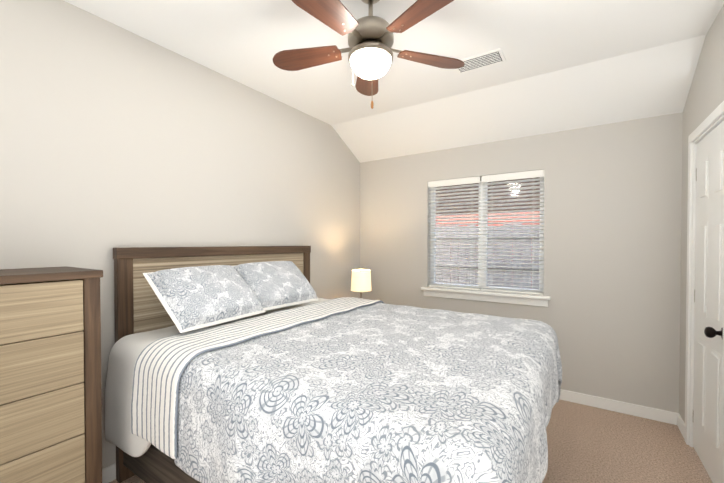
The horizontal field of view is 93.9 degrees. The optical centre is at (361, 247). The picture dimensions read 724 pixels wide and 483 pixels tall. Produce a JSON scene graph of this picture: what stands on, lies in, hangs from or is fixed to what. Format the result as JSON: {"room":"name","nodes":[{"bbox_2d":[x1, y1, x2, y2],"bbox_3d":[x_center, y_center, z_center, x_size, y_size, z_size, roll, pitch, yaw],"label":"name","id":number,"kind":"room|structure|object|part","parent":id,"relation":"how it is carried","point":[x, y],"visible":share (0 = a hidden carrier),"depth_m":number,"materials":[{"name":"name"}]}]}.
{"room":"bedroom","nodes":[
{"label":"bedroom","id":0,"kind":"room"},
{"bbox_2d":[0,0,359,468],"bbox_3d":[-1.218,-0.028,2.582,0.140,2.840,4.420,1,1,33],"label":"wall","id":1,"kind":"structure","parent":0,"point":[112,135],"depth_m":2.14,"materials":[{"name":"grey paint"}]},
{"bbox_2d":[102,463,115,482],"bbox_3d":[-1.153,1.345,2.558,0.016,0.095,4.140,1,1,33],"label":"baseboard","id":2,"kind":"structure","parent":1,"relation":"attached to","point":[109,472],"depth_m":2.01,"materials":[{"name":"white"}]},
{"bbox_2d":[63,0,723,162],"bbox_3d":[0.130,-1.232,1.758,3.280,0.619,4.548,1,1,33],"label":"ceiling","id":3,"kind":"structure","parent":0,"point":[571,64],"depth_m":2.39,"materials":[{"name":"white paint"}]},
{"bbox_2d":[273,0,464,108],"bbox_3d":[0.017,-1.008,1.705,1.074,0.657,1.033,1,1,33],"label":"ceiling fan","id":4,"kind":"object","parent":3,"relation":"hanging from","point":[370,50],"visible":1,"depth_m":1.67,"materials":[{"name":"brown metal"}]},
{"bbox_3d":[-0.258,-1.036,1.830,0.492,0.017,0.152,0,-10,16],"label":"blade","id":5,"kind":"part","parent":4,"relation":"part of","materials":[{"name":"brown wood"}]},
{"bbox_3d":[-0.134,-1.031,1.480,0.152,0.017,0.492,-13,-7,34],"label":"blade","id":6,"kind":"part","parent":4,"relation":"part of","materials":[{"name":"brown wood"}]},
{"bbox_3d":[0.036,-1.039,2.056,0.152,0.017,0.492,11,0,-2],"label":"blade","id":7,"kind":"part","parent":4,"relation":"part of","materials":[{"name":"brown wood"}]},
{"bbox_3d":[0.045,-0.925,1.742,0.212,0.092,0.212,1,1,33],"label":"globe","id":8,"kind":"part","parent":4,"relation":"part of","materials":[{"name":"white glass"}]},
{"bbox_3d":[0.237,-1.031,1.490,0.152,0.017,0.492,-14,9,-37],"label":"blade","id":9,"kind":"part","parent":4,"relation":"part of","materials":[{"name":"brown wood"}]},
{"bbox_3d":[0.343,-1.036,1.846,0.492,0.017,0.152,0,12,-20],"label":"blade","id":10,"kind":"part","parent":4,"relation":"part of","materials":[{"name":"brown wood"}]},
{"bbox_2d":[456,48,505,73],"bbox_3d":[0.844,-1.338,2.444,0.340,0.017,0.190,1,1,33],"label":"ceiling vent","id":11,"kind":"object","parent":3,"relation":"in","point":[486,59],"visible":0.85,"depth_m":2.41,"materials":[{"name":"white metal"}]},
{"bbox_2d":[109,399,712,482],"bbox_3d":[0.095,1.453,1.741,3.280,0.100,4.420,1,1,33],"label":"floor","id":12,"kind":"structure","parent":0,"point":[587,444],"depth_m":2.32,"materials":[{"name":"carpet"}]},
{"bbox_2d":[0,266,102,482],"bbox_3d":[-1.668,0.759,1.315,0.481,1.300,0.966,1,1,33],"label":"dresser","id":13,"kind":"object","parent":12,"relation":"on","point":[50,384],"visible":1,"depth_m":1.44,"materials":[{"name":"brown wood"}]},
{"bbox_2d":[105,246,561,482],"bbox_3d":[-0.082,0.698,2.110,2.252,1.400,1.923,1,1,33],"label":"bed","id":14,"kind":"object","parent":12,"relation":"on","point":[246,364],"visible":1,"depth_m":1.48,"materials":[{"name":"white fabric"}]},
{"bbox_2d":[143,265,265,332],"bbox_3d":[-0.964,0.295,2.139,0.480,0.220,0.640,45,20,20],"label":"pillow","id":15,"kind":"object","parent":14,"relation":"on","point":[195,298],"depth_m":1.99,"materials":[{"name":"white fabric"}]},
{"bbox_3d":[-0.144,0.698,2.151,2.104,1.400,1.688,1,1,33],"label":"frame","id":16,"kind":"part","parent":14,"relation":"part of","materials":[{"name":"brown wood"}]},
{"bbox_2d":[105,298,330,456],"bbox_3d":[-0.658,0.786,2.489,0.698,0.587,1.888,1,1,33],"label":"sheet","id":17,"kind":"object","parent":14,"relation":"on","point":[138,370],"depth_m":1.74,"materials":[{"name":"white fabric"}]},
{"bbox_2d":[232,261,318,310],"bbox_3d":[-0.679,0.288,2.682,0.480,0.220,0.640,47,26,26],"label":"pillow","id":18,"kind":"object","parent":14,"relation":"on","point":[275,284],"depth_m":2.56,"materials":[{"name":"white fabric"}]},
{"bbox_2d":[174,303,561,482],"bbox_3d":[0.262,0.796,1.886,1.432,0.618,1.924,1,1,33],"label":"comforter","id":19,"kind":"object","parent":14,"relation":"on","point":[359,392],"depth_m":1.26,"materials":[{"name":"white fabric"}]},
{"bbox_3d":[-0.104,1.026,3.731,0.451,0.700,0.556,1,1,33],"label":"nightstand","id":20,"kind":"object","parent":12,"relation":"on","visible":0},
{"bbox_2d":[351,268,371,297],"bbox_3d":[-0.009,0.445,3.649,0.224,0.463,0.224,1,1,33],"label":"table lamp","id":21,"kind":"object","parent":20,"relation":"on","point":[361,280],"visible":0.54,"depth_m":3.56,"materials":[{"name":"white fabric"}]},
{"bbox_2d":[360,112,682,412],"bbox_3d":[1.254,-0.040,3.490,3.280,2.840,0.190,1,1,33],"label":"wall","id":22,"kind":"structure","parent":0,"point":[605,306],"depth_m":2.98,"materials":[{"name":"grey paint"}]},
{"bbox_2d":[428,169,543,294],"bbox_3d":[1.232,-0.146,3.491,1.146,1.175,0.079,1,1,33],"label":"window blinds","id":23,"kind":"object","parent":22,"relation":"attached to","point":[500,177],"visible":0.96,"depth_m":3.44,"materials":[{"name":"white plastic"}]},
{"bbox_3d":[1.236,-0.096,3.498,1.270,1.280,0.185,1,1,33],"label":"frame","id":24,"kind":"part","parent":22,"relation":"part of","materials":[{"name":"white"}]},
{"bbox_3d":[1.273,-0.144,3.554,1.060,1.095,0.004,1,1,33],"label":"glass","id":25,"kind":"part","parent":22,"relation":"part of","materials":[{"name":"clear glass"}]},
{"bbox_2d":[559,389,680,427],"bbox_3d":[1.238,1.333,3.457,2.970,0.095,0.013,1,1,33],"label":"baseboard","id":26,"kind":"structure","parent":22,"relation":"attached to","point":[660,415],"depth_m":2.83,"materials":[{"name":"white"}]},
{"bbox_2d":[679,5,723,422],"bbox_3d":[1.408,-0.005,0.861,0.140,2.840,4.420,1,1,33],"label":"wall","id":27,"kind":"structure","parent":0,"point":[705,99],"depth_m":2.29,"materials":[{"name":"grey paint"}]},
{"bbox_2d":[684,101,723,482],"bbox_3d":[2.169,0.304,2.040,0.156,2.190,0.820,1,1,33],"label":"door frame","id":28,"kind":"structure","parent":27,"relation":"attached to","point":[711,122],"depth_m":2.36,"materials":[{"name":"white wood"}]},
{"bbox_2d":[693,120,723,482],"bbox_3d":[2.115,0.337,2.087,0.112,2.100,0.683,1,1,33],"label":"door","id":29,"kind":"structure","parent":27,"relation":"in","point":[708,315],"depth_m":2.07,"materials":[{"name":"white wood"}]},
{"label":"outside","id":30,"kind":"structure","parent":0,"visible":0},
{"bbox_3d":[5.106,1.600,9.388,19.000,0.100,13.860,1,1,33],"label":"ground","id":31,"kind":"structure","parent":30,"visible":0},
{"bbox_2d":[435,224,539,288],"bbox_3d":[2.454,0.612,5.324,13.006,1.985,0.058,1,1,33],"label":"fence","id":32,"kind":"object","parent":31,"relation":"on","point":[459,271],"depth_m":5.53,"materials":[{"name":"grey wood"}]},
{"bbox_2d":[436,177,539,285],"bbox_3d":[4.651,-1.056,8.658,17.000,5.231,4.052,1,1,33],"label":"neighbouring house","id":33,"kind":"structure","parent":31,"relation":"on","point":[523,220],"depth_m":7.84,"materials":[{"name":"brick"}]}
]}

